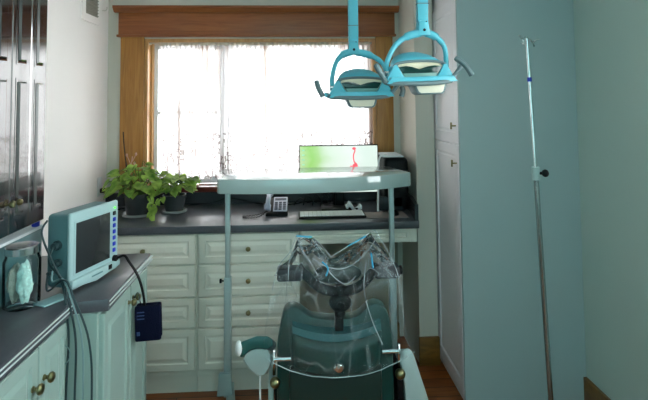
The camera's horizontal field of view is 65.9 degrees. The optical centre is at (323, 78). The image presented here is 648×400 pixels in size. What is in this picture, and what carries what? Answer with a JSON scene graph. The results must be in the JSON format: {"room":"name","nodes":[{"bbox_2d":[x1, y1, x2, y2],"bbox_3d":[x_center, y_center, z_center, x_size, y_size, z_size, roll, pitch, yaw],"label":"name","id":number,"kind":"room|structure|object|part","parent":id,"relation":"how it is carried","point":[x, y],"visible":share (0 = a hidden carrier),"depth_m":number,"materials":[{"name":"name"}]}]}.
{"room":"dental clinic","nodes":[
{"label":"dental clinic","id":0,"kind":"room"},
{"bbox_2d":[40,0,108,255],"bbox_3d":[-1.367,0.325,1.021,0.100,2.620,5.020,0,-3,-3],"label":"wall","id":1,"kind":"structure","parent":0,"point":[77,48],"depth_m":2.84,"materials":[{"name":"white paint"}]},
{"bbox_2d":[0,0,47,238],"bbox_3d":[-1.148,-0.247,1.119,0.354,1.468,1.532,0,-3,-3],"label":"upper cabinet","id":2,"kind":"object","parent":1,"relation":"attached to","point":[23,23],"visible":1,"depth_m":1.70,"materials":[{"name":"silver metal"}]},
{"bbox_3d":[-1.035,-0.195,1.601,0.025,1.408,0.115,0,-3,-3],"label":"door","id":3,"kind":"part","parent":2,"relation":"part of","materials":[{"name":"black paint"}]},
{"bbox_3d":[-1.010,0.407,1.609,0.033,0.022,0.022,0,-3,-3],"label":"knob","id":4,"kind":"part","parent":2,"relation":"part of","materials":[{"name":"gold metal"}]},
{"bbox_3d":[-1.012,0.409,1.652,0.033,0.022,0.022,0,-3,-3],"label":"knob","id":5,"kind":"part","parent":2,"relation":"part of","materials":[{"name":"gold metal"}]},
{"bbox_3d":[-1.041,-0.189,1.719,0.025,1.408,0.116,0,-3,-3],"label":"door","id":6,"kind":"part","parent":2,"relation":"part of","materials":[{"name":"black paint"}]},
{"bbox_3d":[-1.048,-0.183,1.835,0.025,1.408,0.109,0,-3,-3],"label":"door","id":7,"kind":"part","parent":2,"relation":"part of","materials":[{"name":"black paint"}]},
{"bbox_2d":[81,0,100,25],"bbox_3d":[-1.432,-0.551,3.083,0.012,0.420,0.270,0,-3,-3],"label":"air vent","id":8,"kind":"object","parent":1,"relation":"in","point":[90,9],"visible":1,"depth_m":3.08,"materials":[{"name":"grey"}]},
{"bbox_2d":[86,0,98,17],"bbox_3d":[-1.433,-0.543,3.086,0.011,0.315,0.198,0,-3,-3],"label":"grille","id":9,"kind":"object","parent":8,"relation":"attached to","point":[92,6],"depth_m":3.09,"materials":[{"name":"grey"}]},
{"bbox_2d":[97,177,101,196],"bbox_3d":[-1.433,0.691,3.195,0.006,0.120,0.070,0,-3,-3],"label":"wall outlet","id":10,"kind":"object","parent":1,"relation":"attached to","point":[99,180],"visible":1,"depth_m":3.18,"materials":[{"name":"white plastic"}]},
{"bbox_2d":[106,0,434,335],"bbox_3d":[-0.072,0.438,3.498,2.760,2.620,0.212,0,-3,-3],"label":"wall","id":11,"kind":"structure","parent":0,"point":[114,43],"depth_m":3.37,"materials":[{"name":"white paint"}]},
{"bbox_2d":[119,37,144,193],"bbox_3d":[-1.280,0.241,3.335,0.154,1.040,0.022,0,-3,-3],"label":"trim","id":12,"kind":"structure","parent":11,"relation":"attached to","point":[132,58],"depth_m":3.33,"materials":[{"name":"brown wood"}]},
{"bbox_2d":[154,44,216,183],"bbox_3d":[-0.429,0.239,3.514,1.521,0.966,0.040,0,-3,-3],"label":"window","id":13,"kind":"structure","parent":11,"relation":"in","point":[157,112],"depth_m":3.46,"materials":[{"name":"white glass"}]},
{"bbox_2d":[155,183,216,192],"bbox_3d":[-0.420,0.734,3.391,1.590,0.035,0.155,0,-3,-3],"label":"trim","id":14,"kind":"structure","parent":11,"relation":"attached to","point":[203,187],"depth_m":3.30,"materials":[{"name":"brown wood"}]},
{"bbox_2d":[105,192,376,205],"bbox_3d":[-0.461,0.794,3.353,1.958,0.083,0.019,0,-3,-3],"label":"backsplash","id":15,"kind":"structure","parent":11,"relation":"attached to","point":[195,197],"depth_m":3.34,"materials":[{"name":"laminate"}]},
{"bbox_2d":[112,5,398,37],"bbox_3d":[-0.445,-0.387,3.394,1.922,0.208,0.062,0,-3,-3],"label":"window valance","id":16,"kind":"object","parent":11,"relation":"attached to","point":[134,20],"depth_m":3.39,"materials":[{"name":"brown wood"}]},
{"bbox_2d":[149,42,370,45],"bbox_3d":[-0.429,-0.242,3.448,1.521,0.034,0.031,0,-3,-3],"label":"curtain rod","id":17,"kind":"object","parent":11,"relation":"attached to","point":[176,43],"visible":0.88,"depth_m":3.44,"materials":[{"name":"beige metal"}]},
{"bbox_2d":[160,44,222,178],"bbox_3d":[-0.899,0.224,3.403,0.440,0.925,0.032,0,-3,-3],"label":"lace curtain","id":18,"kind":"object","parent":17,"relation":"hanging from","point":[191,77],"visible":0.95,"depth_m":3.40,"materials":[{"name":"fabric"}]},
{"bbox_2d":[222,43,372,168],"bbox_3d":[-0.181,0.226,3.443,1.032,0.940,0.036,0,-3,-3],"label":"lace curtain","id":19,"kind":"object","parent":17,"relation":"hanging from","point":[272,105],"visible":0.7,"depth_m":3.44,"materials":[{"name":"fabric"}]},
{"bbox_2d":[144,38,376,185],"bbox_3d":[-0.427,0.226,3.472,1.565,0.988,0.165,0,-3,-3],"label":"trim","id":20,"kind":"structure","parent":11,"relation":"attached to","point":[149,49],"depth_m":3.41,"materials":[{"name":"brown wood"}]},
{"bbox_2d":[375,37,393,151],"bbox_3d":[0.418,0.230,3.430,0.118,1.040,0.022,0,-3,-3],"label":"trim","id":21,"kind":"structure","parent":11,"relation":"attached to","point":[384,107],"depth_m":3.42,"materials":[{"name":"brown wood"}]},
{"bbox_2d":[397,322,399,338],"bbox_3d":[0.172,1.689,3.332,0.667,0.100,0.018,0,-3,-3],"label":"baseboard","id":22,"kind":"structure","parent":11,"relation":"attached to","point":[398,323],"depth_m":3.34,"materials":[{"name":"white wood"}]},
{"bbox_2d":[146,336,462,399],"bbox_3d":[0.076,1.651,0.983,2.960,0.060,4.920,0,-3,-3],"label":"floor","id":23,"kind":"structure","parent":0,"point":[438,384],"depth_m":2.73,"materials":[{"name":"brown wood"}]},
{"bbox_2d":[0,320,66,399],"bbox_3d":[-1.038,1.191,0.867,0.522,0.868,1.566,0,-3,-3],"label":"base cabinet","id":24,"kind":"object","parent":23,"relation":"on","point":[41,375],"visible":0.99,"depth_m":1.50,"materials":[{"name":"green paint"}]},
{"bbox_3d":[-0.841,1.157,1.276,0.018,0.735,0.376,0,-3,-3],"label":"door","id":25,"kind":"part","parent":24,"relation":"part of","materials":[{"name":"green paint"}]},
{"bbox_3d":[-0.827,0.900,1.447,0.033,0.032,0.032,0,-3,-3],"label":"knob","id":26,"kind":"part","parent":24,"relation":"part of","materials":[{"name":"gold metal"}]},
{"bbox_3d":[-0.831,0.904,1.512,0.033,0.032,0.032,0,-3,-3],"label":"knob","id":27,"kind":"part","parent":24,"relation":"part of","materials":[{"name":"gold metal"}]},
{"bbox_3d":[-0.857,1.171,1.563,0.018,0.735,0.188,0,-3,-3],"label":"door","id":28,"kind":"part","parent":24,"relation":"part of","materials":[{"name":"green paint"}]},
{"bbox_2d":[0,253,152,381],"bbox_3d":[-1.013,0.750,1.167,0.617,0.041,2.115,0,-3,-3],"label":"countertop","id":29,"kind":"structure","parent":24,"relation":"on","point":[21,332],"depth_m":1.64,"materials":[{"name":"grey laminate"}]},
{"bbox_2d":[1,241,41,311],"bbox_3d":[-1.002,0.653,1.658,0.112,0.201,0.112,0,-3,-3],"label":"glass jar","id":30,"kind":"object","parent":29,"relation":"on","point":[24,248],"visible":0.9,"depth_m":1.64,"materials":[{"name":"clear glass"}]},
{"bbox_2d":[6,262,19,303],"bbox_3d":[-1.022,0.678,1.659,0.050,0.134,0.075,0,-3,-3],"label":"cloth bundle","id":31,"kind":"object","parent":30,"relation":"in","point":[12,276],"visible":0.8,"depth_m":1.63,"materials":[{"name":"fabric"}]},
{"bbox_3d":[-1.002,0.566,1.662,0.104,0.027,0.104,0,-3,-3],"label":"lid","id":32,"kind":"part","parent":30,"relation":"part of","materials":[{"name":"silver metal"}]},
{"bbox_2d":[16,259,33,303],"bbox_3d":[-0.983,0.666,1.643,0.050,0.142,0.048,0,-3,-3],"label":"cloth bundle","id":33,"kind":"object","parent":30,"relation":"in","point":[24,283],"visible":1,"depth_m":1.63,"materials":[{"name":"fabric"}]},
{"bbox_2d":[0,221,42,306],"bbox_3d":[-1.180,0.641,1.707,0.235,0.234,0.410,0,-3,-3],"label":"box","id":34,"kind":"object","parent":29,"relation":"on","point":[29,233],"depth_m":1.78,"materials":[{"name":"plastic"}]},
{"bbox_3d":[-1.181,0.557,1.711,0.235,0.012,0.410,0,-3,-3],"label":"lid","id":35,"kind":"part","parent":34,"relation":"part of","materials":[{"name":"plastic"}]},
{"bbox_3d":[-1.088,0.545,1.887,0.028,0.026,0.028,0,-3,-3],"label":"bottle cap","id":36,"kind":"part","parent":34,"relation":"part of","materials":[{"name":"blue plastic"}]},
{"bbox_2d":[33,293,69,307],"bbox_3d":[-0.919,0.750,1.691,0.056,0.006,0.100,-2,-3,25],"label":"sachet","id":37,"kind":"object","parent":29,"relation":"on","point":[59,297],"visible":0.76,"depth_m":1.68,"materials":[{"name":"teal"}]},
{"bbox_2d":[46,200,119,289],"bbox_3d":[-0.910,0.622,1.890,0.122,0.274,0.291,-1,-3,13],"label":"patient monitor","id":38,"kind":"object","parent":29,"relation":"on","point":[83,238],"visible":0.88,"depth_m":1.82,"materials":[{"name":"teal plastic"}]},
{"bbox_2d":[41,220,69,399],"bbox_3d":[-0.883,1.083,1.653,0.052,1.178,0.261,2,-4,-44],"label":"cable","id":39,"kind":"object","parent":38,"relation":"attached to","point":[45,223],"visible":0.95,"depth_m":1.66,"materials":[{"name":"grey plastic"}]},
{"bbox_2d":[48,247,76,399],"bbox_3d":[-0.853,1.128,1.639,0.062,1.087,0.259,2,-4,-40],"label":"cable","id":40,"kind":"object","parent":38,"relation":"attached to","point":[51,251],"visible":0.98,"depth_m":1.65,"materials":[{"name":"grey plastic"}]},
{"bbox_2d":[51,267,83,399],"bbox_3d":[-0.833,1.157,1.633,0.077,1.026,0.280,2,-4,-39],"label":"cable","id":41,"kind":"object","parent":38,"relation":"hanging from","point":[52,281],"visible":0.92,"depth_m":1.65,"materials":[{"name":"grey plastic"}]},
{"bbox_2d":[45,274,92,399],"bbox_3d":[-0.827,1.173,1.636,0.103,0.997,0.326,2,-4,-41],"label":"cable","id":42,"kind":"object","parent":38,"relation":"attached to","point":[47,276],"visible":1,"depth_m":1.65,"materials":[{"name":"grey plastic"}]},
{"bbox_3d":[-0.866,0.610,1.875,0.006,0.192,0.205,-1,-3,13],"label":"screen frame","id":43,"kind":"part","parent":38,"relation":"part of","materials":[{"name":"teal plastic"}]},
{"bbox_2d":[116,254,161,341],"bbox_3d":[-0.737,0.873,1.995,0.177,0.345,0.059,1,-3,-21],"label":"pressure cuff","id":44,"kind":"object","parent":38,"relation":"hanging from","point":[148,316],"visible":1,"depth_m":1.99,"materials":[{"name":"blue fabric"}]},
{"bbox_2d":[67,267,146,399],"bbox_3d":[-1.044,1.244,1.915,0.627,0.868,0.528,0,-3,-3],"label":"base cabinet","id":45,"kind":"object","parent":23,"relation":"on","point":[119,361],"visible":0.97,"depth_m":1.80,"materials":[{"name":"green paint"}]},
{"bbox_3d":[-0.815,1.230,1.673,0.104,0.868,0.018,0,-3,-3],"label":"panel","id":46,"kind":"part","parent":45,"relation":"part of","materials":[{"name":"green paint"}]},
{"bbox_3d":[-0.766,1.184,1.832,0.018,0.735,0.270,0,-3,-3],"label":"door","id":47,"kind":"part","parent":45,"relation":"part of","materials":[{"name":"green paint"}]},
{"bbox_3d":[-0.751,0.877,1.959,0.033,0.028,0.028,0,-3,-3],"label":"knob","id":48,"kind":"part","parent":45,"relation":"part of","materials":[{"name":"gold metal"}]},
{"bbox_3d":[-0.754,0.880,2.014,0.033,0.028,0.028,0,-3,-3],"label":"knob","id":49,"kind":"part","parent":45,"relation":"part of","materials":[{"name":"gold metal"}]},
{"bbox_3d":[-0.780,1.197,2.083,0.018,0.735,0.218,0,-3,-3],"label":"door","id":50,"kind":"part","parent":45,"relation":"part of","materials":[{"name":"green paint"}]},
{"bbox_2d":[117,234,197,393],"bbox_3d":[-0.996,1.299,2.992,0.571,0.868,0.630,0,-3,-3],"label":"base cabinet","id":51,"kind":"object","parent":23,"relation":"on","point":[172,273],"visible":0.23,"depth_m":2.73,"materials":[{"name":"beige paint"}]},
{"bbox_3d":[-0.984,0.941,2.736,0.555,0.159,0.018,0,-3,-3],"label":"drawer","id":52,"kind":"part","parent":51,"relation":"part of","materials":[{"name":"beige paint"}]},
{"bbox_3d":[-0.979,1.479,2.709,0.555,0.217,0.018,0,-3,-3],"label":"drawer","id":53,"kind":"part","parent":51,"relation":"part of","materials":[{"name":"beige paint"}]},
{"bbox_3d":[-0.983,1.112,2.728,0.555,0.165,0.018,0,-3,-3],"label":"drawer","id":54,"kind":"part","parent":51,"relation":"part of","materials":[{"name":"beige paint"}]},
{"bbox_3d":[-0.981,1.283,2.719,0.555,0.156,0.018,0,-3,-3],"label":"drawer","id":55,"kind":"part","parent":51,"relation":"part of","materials":[{"name":"beige paint"}]},
{"bbox_2d":[105,192,418,244],"bbox_3d":[-0.431,0.837,3.051,1.988,0.215,0.623,0,-3,-3],"label":"countertop","id":56,"kind":"structure","parent":51,"relation":"on","point":[201,218],"depth_m":2.83,"materials":[{"name":"grey laminate"}]},
{"bbox_2d":[100,188,124,209],"bbox_3d":[-1.348,0.765,3.151,0.156,0.134,0.119,0,-3,-3],"label":"plug","id":57,"kind":"object","parent":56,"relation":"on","point":[101,190],"visible":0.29,"depth_m":3.18,"materials":[{"name":"black plastic"}]},
{"bbox_2d":[102,132,175,220],"bbox_3d":[-1.118,0.579,3.015,0.413,0.510,0.327,-2,-3,25],"label":"pothos","id":58,"kind":"object","parent":56,"relation":"on","point":[139,199],"visible":1,"depth_m":2.95,"materials":[{"name":"green plant"}]},
{"bbox_3d":[-1.196,0.522,3.050,0.072,0.392,0.019,-1,-3,17],"label":"dry stem","id":59,"kind":"part","parent":58,"relation":"part of","materials":[{"name":"brown"}]},
{"bbox_2d":[123,192,149,215],"bbox_3d":[-1.119,0.752,3.008,0.171,0.125,0.171,0,-3,-3],"label":"pot","id":60,"kind":"object","parent":58,"relation":"attached to","point":[137,206],"depth_m":2.94,"materials":[{"name":"grey plastic"}]},
{"bbox_2d":[152,170,200,214],"bbox_3d":[-0.918,0.699,3.091,0.310,0.263,0.254,1,-3,-21],"label":"pothos","id":61,"kind":"object","parent":56,"relation":"on","point":[174,202],"visible":0.88,"depth_m":3.04,"materials":[{"name":"green plant"}]},
{"bbox_2d":[163,192,185,211],"bbox_3d":[-0.923,0.767,3.088,0.141,0.100,0.141,0,-3,-3],"label":"pot","id":62,"kind":"object","parent":61,"relation":"attached to","point":[173,202],"depth_m":3.04,"materials":[{"name":"grey plastic"}]},
{"bbox_2d":[190,197,320,204],"bbox_3d":[-0.429,0.808,3.299,0.901,0.049,0.053,-1,-3,0],"label":"wire","id":63,"kind":"object","parent":56,"relation":"on","point":[230,197],"visible":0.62,"depth_m":3.29,"materials":[{"name":"black plastic"}]},
{"bbox_2d":[243,194,287,218],"bbox_3d":[-0.348,0.754,3.008,0.260,0.124,0.265,0,-3,-3],"label":"desk telephone","id":64,"kind":"object","parent":56,"relation":"on","point":[276,206],"visible":0.96,"depth_m":2.98,"materials":[{"name":"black plastic"}]},
{"bbox_3d":[-0.377,0.793,2.954,0.099,0.035,0.228,-3,-4,36],"label":"coiled cord","id":65,"kind":"part","parent":64,"relation":"part of","materials":[{"name":"black plastic"}]},
{"bbox_3d":[-0.265,0.765,3.044,0.084,0.055,0.173,0,-3,-3],"label":"plate","id":66,"kind":"part","parent":64,"relation":"part of","materials":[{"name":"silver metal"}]},
{"bbox_2d":[293,194,330,205],"bbox_3d":[-0.076,0.780,3.251,0.247,0.088,0.097,0,-3,-3],"label":"cable bundle","id":67,"kind":"object","parent":56,"relation":"on","point":[321,198],"visible":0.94,"depth_m":3.25,"materials":[{"name":"black plastic"}]},
{"bbox_2d":[299,210,365,218],"bbox_3d":[0.046,0.801,2.945,0.390,0.015,0.150,0,-3,-3],"label":"keyboard","id":68,"kind":"object","parent":56,"relation":"on","point":[352,213],"visible":1,"depth_m":2.91,"materials":[{"name":"white plastic"}]},
{"bbox_2d":[299,144,377,210],"bbox_3d":[0.096,0.623,3.188,0.506,0.395,0.190,0,-3,-3],"label":"computer monitor","id":69,"kind":"object","parent":56,"relation":"on","point":[351,155],"visible":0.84,"depth_m":3.19,"materials":[{"name":"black plastic"}]},
{"bbox_2d":[345,201,361,209],"bbox_3d":[0.183,0.799,3.099,0.101,0.070,0.071,0,-3,-3],"label":"packet","id":70,"kind":"object","parent":56,"relation":"on","point":[349,204],"visible":0.88,"depth_m":3.07,"materials":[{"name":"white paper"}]},
{"bbox_3d":[0.195,0.885,2.815,0.660,0.083,0.038,0,-3,-3],"label":"desk apron","id":71,"kind":"part","parent":56,"relation":"part of","materials":[{"name":"white wood"}]},
{"bbox_2d":[377,153,386,210],"bbox_3d":[0.357,0.636,3.076,0.022,0.344,0.110,-3,-4,38],"label":"charging cable","id":72,"kind":"object","parent":56,"relation":"on","point":[381,155],"visible":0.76,"depth_m":3.03,"materials":[{"name":"white plastic"}]},
{"bbox_2d":[364,211,408,218],"bbox_3d":[0.364,0.805,2.947,0.235,0.002,0.160,0,-3,-3],"label":"mat","id":73,"kind":"object","parent":56,"relation":"on","point":[370,215],"visible":0.93,"depth_m":2.93,"materials":[{"name":"grey"}]},
{"bbox_2d":[378,155,408,210],"bbox_3d":[0.420,0.656,3.214,0.188,0.324,0.310,0,-3,-3],"label":"printer","id":74,"kind":"object","parent":56,"relation":"on","point":[401,163],"visible":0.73,"depth_m":3.06,"materials":[{"name":"black plastic"}]},
{"bbox_2d":[378,152,403,157],"bbox_3d":[0.420,0.489,3.207,0.130,0.008,0.260,0,-3,-3],"label":"paper stack","id":75,"kind":"object","parent":74,"relation":"on","point":[389,154],"visible":0.8,"depth_m":3.17,"materials":[{"name":"white paper"}]},
{"bbox_2d":[379,196,402,210],"bbox_3d":[0.410,0.764,3.062,0.150,0.085,0.020,0,-3,-3],"label":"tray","id":76,"kind":"object","parent":74,"relation":"on","point":[383,200],"depth_m":3.05,"materials":[{"name":"black plastic"}]},
{"bbox_2d":[197,231,299,391],"bbox_3d":[-0.429,1.295,3.024,0.561,0.868,0.630,0,-3,-3],"label":"base cabinet","id":77,"kind":"object","parent":23,"relation":"on","point":[259,300],"visible":0.72,"depth_m":2.75,"materials":[{"name":"beige paint"}]},
{"bbox_3d":[-0.412,1.475,2.741,0.545,0.217,0.018,0,-3,-3],"label":"drawer","id":78,"kind":"part","parent":77,"relation":"part of","materials":[{"name":"beige paint"}]},
{"bbox_3d":[-0.415,1.109,2.759,0.545,0.165,0.018,0,-3,-3],"label":"drawer","id":79,"kind":"part","parent":77,"relation":"part of","materials":[{"name":"beige paint"}]},
{"bbox_3d":[-0.414,1.279,2.751,0.545,0.156,0.018,0,-3,-3],"label":"drawer","id":80,"kind":"part","parent":77,"relation":"part of","materials":[{"name":"beige paint"}]},
{"bbox_3d":[-0.417,0.937,2.768,0.545,0.159,0.018,0,-3,-3],"label":"drawer","id":81,"kind":"part","parent":77,"relation":"part of","materials":[{"name":"beige paint"}]},
{"bbox_2d":[217,166,410,399],"bbox_3d":[-0.043,1.098,2.490,1.035,1.200,0.788,0,-3,-3],"label":"table","id":82,"kind":"object","parent":23,"relation":"on","point":[318,179],"visible":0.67,"depth_m":2.60,"materials":[{"name":"grey"}]},
{"bbox_3d":[-0.508,0.826,2.642,0.025,0.488,0.030,0,-3,-3],"label":"post","id":83,"kind":"part","parent":82,"relation":"part of","materials":[{"name":"metal"}]},
{"bbox_3d":[-0.503,1.347,2.616,0.036,0.605,0.042,0,-3,-3],"label":"post","id":84,"kind":"part","parent":82,"relation":"part of","materials":[{"name":"grey metal"}]},
{"bbox_3d":[0.364,0.820,2.691,0.025,0.488,0.030,0,-3,-3],"label":"post","id":85,"kind":"part","parent":82,"relation":"part of","materials":[{"name":"metal"}]},
{"bbox_3d":[0.369,1.341,2.665,0.036,0.605,0.042,0,-3,-3],"label":"post","id":86,"kind":"part","parent":82,"relation":"part of","materials":[{"name":"silver metal"}]},
{"bbox_2d":[235,262,427,399],"bbox_3d":[0.039,1.222,2.262,0.804,0.927,0.684,0,-3,-3],"label":"dental chair","id":87,"kind":"object","parent":23,"relation":"on","point":[339,343],"visible":1,"depth_m":1.99,"materials":[{"name":"teal leather"}]},
{"bbox_3d":[-0.272,1.203,2.120,0.110,0.250,0.300,0,-3,-3],"label":"armrest","id":88,"kind":"part","parent":87,"relation":"part of","materials":[{"name":"grey plastic"}]},
{"bbox_3d":[-0.196,1.120,1.968,0.012,0.090,0.011,0,-3,-3],"label":"lever rod","id":89,"kind":"part","parent":87,"relation":"part of","materials":[{"name":"silver metal"}]},
{"bbox_3d":[-0.191,1.189,1.954,0.042,0.042,0.042,0,-3,-3],"label":"lever knob","id":90,"kind":"part","parent":87,"relation":"part of","materials":[{"name":"gold metal"}]},
{"bbox_3d":[-0.164,1.105,1.970,0.066,0.019,0.019,0,-3,-3],"label":"lever","id":91,"kind":"part","parent":87,"relation":"part of","materials":[{"name":"silver metal"}]},
{"bbox_3d":[0.045,1.122,2.046,0.473,0.406,0.070,0,-3,-3],"label":"backrest","id":92,"kind":"part","parent":87,"relation":"part of","materials":[{"name":"teal plastic"}]},
{"bbox_3d":[0.052,1.093,1.979,0.358,0.174,0.052,0,-3,-3],"label":"panel","id":93,"kind":"part","parent":87,"relation":"part of","materials":[{"name":"teal plastic"}]},
{"bbox_3d":[0.060,1.000,2.003,0.034,0.145,0.030,0,-3,-3],"label":"headrest post","id":94,"kind":"part","parent":87,"relation":"part of","materials":[{"name":"black plastic"}]},
{"bbox_3d":[0.057,1.121,1.943,0.042,0.042,0.036,0,-3,-3],"label":"adjustment knob","id":95,"kind":"part","parent":87,"relation":"part of","materials":[{"name":"silver metal"}]},
{"bbox_2d":[264,232,414,377],"bbox_3d":[0.055,0.881,2.054,0.587,0.561,0.236,0,-3,-3],"label":"plastic cover","id":96,"kind":"object","parent":87,"relation":"on","point":[367,238],"visible":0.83,"depth_m":2.09,"materials":[{"name":"white"}]},
{"bbox_3d":[0.265,1.088,1.995,0.067,0.019,0.019,0,-3,-3],"label":"lever","id":97,"kind":"part","parent":87,"relation":"part of","materials":[{"name":"silver metal"}]},
{"bbox_3d":[0.299,1.103,1.996,0.012,0.090,0.011,0,-3,-3],"label":"lever rod","id":98,"kind":"part","parent":87,"relation":"part of","materials":[{"name":"silver metal"}]},
{"bbox_3d":[0.302,1.172,1.982,0.042,0.042,0.042,0,-3,-3],"label":"lever knob","id":99,"kind":"part","parent":87,"relation":"part of","materials":[{"name":"gold metal"}]},
{"bbox_3d":[0.374,1.337,2.159,0.148,0.467,0.280,0,-3,-3],"label":"armrest","id":100,"kind":"part","parent":87,"relation":"part of","materials":[{"name":"grey plastic"}]},
{"bbox_2d":[432,0,585,399],"bbox_3d":[1.004,0.398,2.904,0.674,2.619,0.520,0,-3,-3],"label":"tall cabinet","id":101,"kind":"object","parent":23,"relation":"on","point":[490,319],"visible":0.93,"depth_m":2.64,"materials":[{"name":"white paint"}]},
{"bbox_3d":[0.703,-0.030,2.906,0.016,0.780,0.465,0,-3,-3],"label":"door","id":102,"kind":"part","parent":101,"relation":"part of","materials":[{"name":"white paint"}]},
{"bbox_3d":[0.713,1.008,2.854,0.016,1.282,0.465,0,-3,-3],"label":"door","id":103,"kind":"part","parent":101,"relation":"part of","materials":[{"name":"white paint"}]},
{"bbox_2d":[518,35,552,399],"bbox_3d":[1.035,0.739,2.345,0.400,1.882,0.411,0,-3,-3],"label":"stand","id":104,"kind":"object","parent":23,"relation":"on","point":[535,170],"visible":1,"depth_m":2.32,"materials":[{"name":"silver metal"}]},
{"bbox_3d":[1.023,0.440,2.326,0.033,0.036,0.048,2,-4,-43],"label":"clamp knob","id":105,"kind":"part","parent":104,"relation":"part of","materials":[{"name":"black plastic"}]},
{"bbox_2d":[398,0,438,361],"bbox_3d":[0.603,0.419,3.256,0.134,2.620,0.370,0,-3,-3],"label":"wall","id":106,"kind":"structure","parent":0,"point":[420,287],"depth_m":3.08,"materials":[{"name":"white paint"}]},
{"bbox_2d":[419,336,439,365],"bbox_3d":[0.633,1.635,3.000,0.124,0.165,0.020,0,-3,-3],"label":"baseboard","id":107,"kind":"structure","parent":106,"relation":"attached to","point":[429,346],"depth_m":2.99,"materials":[{"name":"brown wood"}]},
{"bbox_2d":[573,0,647,399],"bbox_3d":[1.489,0.306,1.180,0.100,2.620,5.020,0,-3,-3],"label":"wall","id":108,"kind":"structure","parent":0,"point":[611,36],"depth_m":2.37,"materials":[{"name":"paint"}]},
{"bbox_2d":[583,377,610,399],"bbox_3d":[1.466,1.521,0.654,0.020,0.140,3.898,0,-3,-3],"label":"baseboard","id":109,"kind":"structure","parent":108,"relation":"attached to","point":[591,391],"depth_m":2.53,"materials":[{"name":"brown wood"}]},
{"bbox_3d":[0.051,-1.025,1.118,2.960,0.060,4.920,0,-3,-3],"label":"ceiling","id":110,"kind":"structure","parent":0,"visible":0},
{"bbox_2d":[314,0,404,107],"bbox_3d":[0.154,-0.398,2.353,0.413,1.070,0.194,0,-3,-3],"label":"lamp","id":111,"kind":"object","parent":110,"relation":"hanging from","point":[360,88],"visible":0.91,"depth_m":2.27,"materials":[{"name":"teal plastic"}]},
{"bbox_3d":[-0.019,0.048,2.248,0.050,0.081,0.029,0,-3,-3],"label":"handle","id":112,"kind":"part","parent":111,"relation":"part of","materials":[{"name":"grey plastic"}]},
{"bbox_3d":[0.314,0.054,2.268,0.058,0.059,0.020,0,-3,-3],"label":"handle arm","id":113,"kind":"part","parent":111,"relation":"part of","materials":[{"name":"plastic"}]},
{"bbox_3d":[0.354,0.058,2.268,0.030,0.054,0.028,0,-3,-3],"label":"handle","id":114,"kind":"part","parent":111,"relation":"part of","materials":[{"name":"plastic"}]},
{"bbox_2d":[374,0,473,94],"bbox_3d":[0.400,-0.439,2.117,0.423,1.017,0.209,0,-3,-3],"label":"lamp","id":115,"kind":"object","parent":110,"relation":"hanging from","point":[424,74],"visible":1,"depth_m":2.04,"materials":[{"name":"teal plastic"}]},
{"bbox_3d":[0.221,-0.032,1.995,0.045,0.056,0.029,0,-3,-3],"label":"handle","id":116,"kind":"part","parent":115,"relation":"part of","materials":[{"name":"white plastic"}]},
{"bbox_3d":[0.539,-0.022,2.049,0.062,0.069,0.020,0,-3,-3],"label":"handle arm","id":117,"kind":"part","parent":115,"relation":"part of","materials":[{"name":"plastic"}]},
{"bbox_3d":[0.576,-0.050,2.055,0.084,0.084,0.029,0,-3,-3],"label":"handle","id":118,"kind":"part","parent":115,"relation":"part of","materials":[{"name":"grey plastic"}]}
]}

